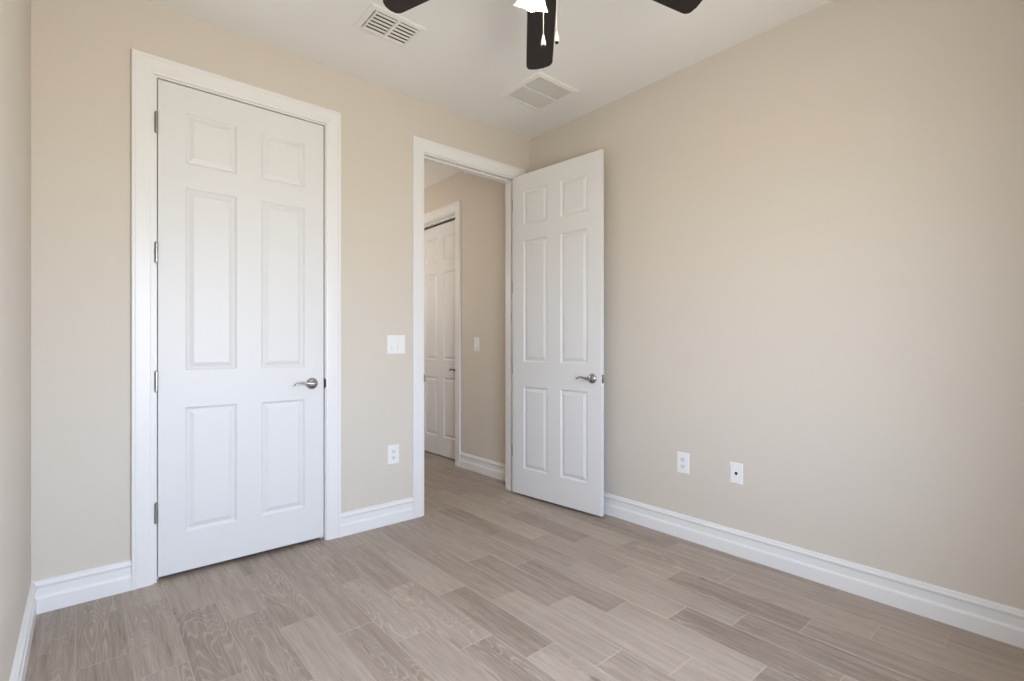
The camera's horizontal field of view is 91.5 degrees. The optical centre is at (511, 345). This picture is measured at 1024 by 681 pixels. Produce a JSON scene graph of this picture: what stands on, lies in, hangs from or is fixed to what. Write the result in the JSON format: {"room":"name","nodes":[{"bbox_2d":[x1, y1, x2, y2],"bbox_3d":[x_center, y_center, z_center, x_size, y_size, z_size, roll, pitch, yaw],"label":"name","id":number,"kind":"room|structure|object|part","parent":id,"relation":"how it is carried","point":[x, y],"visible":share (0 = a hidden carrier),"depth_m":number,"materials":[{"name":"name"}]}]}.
{"room":"empty bedroom","nodes":[
{"label":"empty bedroom","id":0,"kind":"room"},
{"bbox_2d":[0,0,30,680],"bbox_3d":[-1.071,-0.257,0.890,0.120,2.845,3.260,0,0,-41],"label":"wall","id":1,"kind":"structure","parent":0,"point":[15,15],"depth_m":1.67,"materials":[{"name":"beige paint"}]},
{"bbox_2d":[9,583,36,680],"bbox_3d":[-1.051,1.095,0.974,0.018,0.142,3.122,0,0,-41],"label":"baseboard","id":2,"kind":"structure","parent":1,"relation":"attached to","point":[20,663],"depth_m":1.81,"materials":[{"name":"white wood"}]},
{"bbox_2d":[31,0,528,581],"bbox_3d":[-1.058,-0.257,3.128,3.054,2.845,0.120,0,0,-41],"label":"wall","id":3,"kind":"structure","parent":0,"point":[81,49],"depth_m":2.35,"materials":[{"name":"beige paint"}]},
{"bbox_2d":[31,560,131,613],"bbox_3d":[-1.950,1.095,2.272,0.346,0.142,0.018,0,0,-41],"label":"baseboard","id":4,"kind":"structure","parent":3,"relation":"attached to","point":[65,590],"depth_m":2.26,"materials":[{"name":"white wood"}]},
{"bbox_2d":[131,48,340,589],"bbox_3d":[-1.471,-0.126,2.760,1.016,2.583,0.140,0,0,-41],"label":"door frame","id":5,"kind":"structure","parent":3,"relation":"attached to","point":[146,68],"depth_m":2.44,"materials":[{"name":"white wood"}]},
{"bbox_2d":[155,79,323,576],"bbox_3d":[-1.448,-0.086,2.728,0.828,2.460,0.123,0,0,-41],"label":"door","id":6,"kind":"structure","parent":3,"relation":"in","point":[239,245],"depth_m":2.69,"materials":[{"name":"white paint"}]},
{"bbox_3d":[-1.193,0.221,2.881,0.123,0.024,0.018,0,0,-38],"label":"lever","id":7,"kind":"part","parent":6,"relation":"part of","materials":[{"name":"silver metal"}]},
{"bbox_3d":[-1.168,0.223,2.929,0.067,0.067,0.042,0,0,-41],"label":"handle","id":8,"kind":"part","parent":6,"relation":"part of","materials":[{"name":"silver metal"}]},
{"bbox_2d":[341,497,412,536],"bbox_3d":[-0.860,1.095,3.207,0.495,0.142,0.018,0,0,-41],"label":"baseboard","id":9,"kind":"structure","parent":3,"relation":"attached to","point":[380,515],"depth_m":3.19,"materials":[{"name":"white wood"}]},
{"bbox_2d":[388,444,398,464],"bbox_3d":[-0.779,0.716,3.284,0.080,0.126,0.007,0,0,-41],"label":"power outlet","id":10,"kind":"object","parent":3,"relation":"attached to","point":[393,450],"visible":1,"depth_m":3.28,"materials":[{"name":"white plastic"}]},
{"bbox_2d":[387,335,404,353],"bbox_3d":[-0.761,-0.008,3.294,0.128,0.124,0.015,0,0,-41],"label":"light switch","id":11,"kind":"object","parent":3,"relation":"attached to","point":[395,343],"visible":1,"depth_m":3.29,"materials":[{"name":"white plastic"}]},
{"bbox_2d":[412,135,525,518],"bbox_3d":[-0.322,-0.126,3.746,1.022,2.583,0.140,0,0,-41],"label":"door frame","id":12,"kind":"structure","parent":3,"relation":"attached to","point":[423,149],"depth_m":3.42,"materials":[{"name":"white wood"}]},
{"bbox_2d":[512,149,603,516],"bbox_3d":[0.308,-0.087,3.653,0.853,2.475,0.123,0,0,44],"label":"door","id":13,"kind":"structure","parent":3,"relation":"in","point":[558,209],"depth_m":3.60,"materials":[{"name":"white paint"}]},
{"bbox_3d":[0.484,0.223,3.414,0.018,0.025,0.125,0,0,-43],"label":"lever","id":14,"kind":"part","parent":13,"relation":"part of","materials":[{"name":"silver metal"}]},
{"bbox_3d":[0.535,0.224,3.392,0.068,0.067,0.042,0,0,44],"label":"handle","id":15,"kind":"part","parent":13,"relation":"part of","materials":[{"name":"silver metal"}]},
{"bbox_2d":[424,219,454,229],"bbox_3d":[-0.587,-0.257,5.430,0.420,2.845,1.300,0,0,-41],"label":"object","id":16,"kind":"structure","parent":0,"point":[452,219],"depth_m":5.86,"materials":[{"name":"beige paint"}]},
{"bbox_2d":[146,0,831,187],"bbox_3d":[-0.941,-1.739,3.452,3.654,0.120,6.980,0,0,-41],"label":"ceiling","id":17,"kind":"structure","parent":0,"point":[469,53],"depth_m":2.75,"materials":[{"name":"white paint"}]},
{"bbox_2d":[353,3,426,48],"bbox_3d":[-0.643,-1.671,2.628,0.306,0.017,0.231,0,0,-41],"label":"ceiling vent","id":18,"kind":"object","parent":17,"relation":"in","point":[376,20],"visible":1,"depth_m":2.61,"materials":[{"name":"white metal"}]},
{"bbox_2d":[500,71,578,111],"bbox_3d":[0.182,-1.673,3.312,0.361,0.012,0.376,0,0,-41],"label":"ceiling vent","id":19,"kind":"object","parent":17,"relation":"in","point":[538,92],"visible":1,"depth_m":3.29,"materials":[{"name":"white metal"}]},
{"bbox_3d":[0.127,-1.672,3.376,0.295,0.002,0.142,0,0,-41],"label":"grille panel","id":20,"kind":"part","parent":19,"relation":"part of","materials":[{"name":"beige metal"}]},
{"bbox_3d":[0.237,-1.672,3.248,0.295,0.002,0.142,0,0,-41],"label":"grille panel","id":21,"kind":"part","parent":19,"relation":"part of","materials":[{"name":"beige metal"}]},
{"bbox_2d":[383,0,701,69],"bbox_3d":[0.125,-1.371,1.740,1.246,0.616,1.229,0,0,-41],"label":"ceiling fan","id":22,"kind":"object","parent":17,"relation":"hanging from","point":[541,14],"visible":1,"depth_m":2.11,"materials":[{"name":"black wood"}]},
{"bbox_3d":[-0.275,-1.391,1.915,0.475,0.006,0.127,-11,7,19],"label":"blade","id":23,"kind":"part","parent":22,"relation":"part of","materials":[{"name":"black wood"}]},
{"bbox_3d":[0.072,-1.321,1.909,0.124,0.133,0.124,0,0,27],"label":"lamp shade","id":24,"kind":"part","parent":22,"relation":"part of","materials":[{"name":"white glass"}]},
{"bbox_3d":[0.079,-1.326,1.890,0.060,0.099,0.080,0,0,-19],"label":"bulb","id":25,"kind":"part","parent":22,"relation":"part of","materials":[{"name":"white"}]},
{"bbox_3d":[0.127,-1.391,2.193,0.127,0.006,0.475,-11,-10,-1],"label":"blade","id":26,"kind":"part","parent":22,"relation":"part of","materials":[{"name":"black"}]},
{"bbox_3d":[0.093,-1.210,1.790,0.046,0.201,0.003,0,0,29],"label":"pull chain","id":27,"kind":"part","parent":22,"relation":"part of","materials":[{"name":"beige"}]},
{"bbox_3d":[0.156,-1.238,1.835,0.003,0.144,0.040,0,0,34],"label":"pull chain","id":28,"kind":"part","parent":22,"relation":"part of","materials":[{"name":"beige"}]},
{"bbox_3d":[0.515,-1.391,1.896,0.475,0.006,0.127,11,-14,-16],"label":"blade","id":29,"kind":"part","parent":22,"relation":"part of","materials":[{"name":"black wood"}]},
{"bbox_2d":[25,450,1023,680],"bbox_3d":[-0.949,1.216,3.446,3.594,0.100,6.940,0,0,-41],"label":"floor","id":30,"kind":"structure","parent":0,"point":[493,582],"depth_m":2.13,"materials":[{"name":"beige wood"}]},
{"bbox_2d":[424,0,1023,609],"bbox_3d":[0.035,-0.257,4.290,0.120,2.845,6.980,0,0,-41],"label":"wall","id":31,"kind":"structure","parent":0,"point":[814,222],"depth_m":2.48,"materials":[{"name":"beige paint"}]},
{"bbox_2d":[424,220,454,459],"bbox_3d":[-0.753,-0.060,5.267,0.123,2.428,0.836,0,0,-41],"label":"door","id":32,"kind":"structure","parent":31,"relation":"in","point":[439,241],"depth_m":5.25,"materials":[{"name":"white paint"}]},
{"bbox_2d":[424,201,460,466],"bbox_3d":[-0.786,-0.116,5.231,0.140,2.563,1.017,0,0,-41],"label":"door frame","id":33,"kind":"structure","parent":31,"relation":"attached to","point":[451,211],"depth_m":4.83,"materials":[{"name":"white wood"}]},
{"bbox_2d":[474,337,478,350],"bbox_3d":[-0.333,-0.012,4.616,0.015,0.127,0.078,0,0,-41],"label":"light switch","id":34,"kind":"object","parent":31,"relation":"attached to","point":[476,340],"visible":1,"depth_m":4.61,"materials":[{"name":"white plastic"}]},
{"bbox_2d":[459,452,505,481],"bbox_3d":[-0.222,1.095,4.484,0.018,0.142,0.850,0,0,-41],"label":"baseboard","id":35,"kind":"structure","parent":31,"relation":"attached to","point":[490,468],"depth_m":4.52,"materials":[{"name":"white wood"}]},
{"bbox_2d":[677,451,688,473],"bbox_3d":[1.036,0.711,3.027,0.007,0.126,0.080,0,0,-41],"label":"power outlet","id":36,"kind":"object","parent":31,"relation":"attached to","point":[682,458],"visible":1,"depth_m":3.02,"materials":[{"name":"white plastic"}]},
{"bbox_2d":[730,462,742,484],"bbox_3d":[1.249,0.711,2.779,0.007,0.117,0.073,0,0,-41],"label":"outlet","id":37,"kind":"object","parent":31,"relation":"attached to","point":[736,469],"visible":1,"depth_m":2.78,"materials":[{"name":"white plastic"}]},
{"bbox_2d":[604,492,1023,648],"bbox_3d":[1.155,1.095,2.880,0.018,0.142,3.140,0,0,-41],"label":"baseboard","id":38,"kind":"structure","parent":31,"relation":"attached to","point":[997,621],"depth_m":2.38,"materials":[{"name":"white wood"}]}
]}

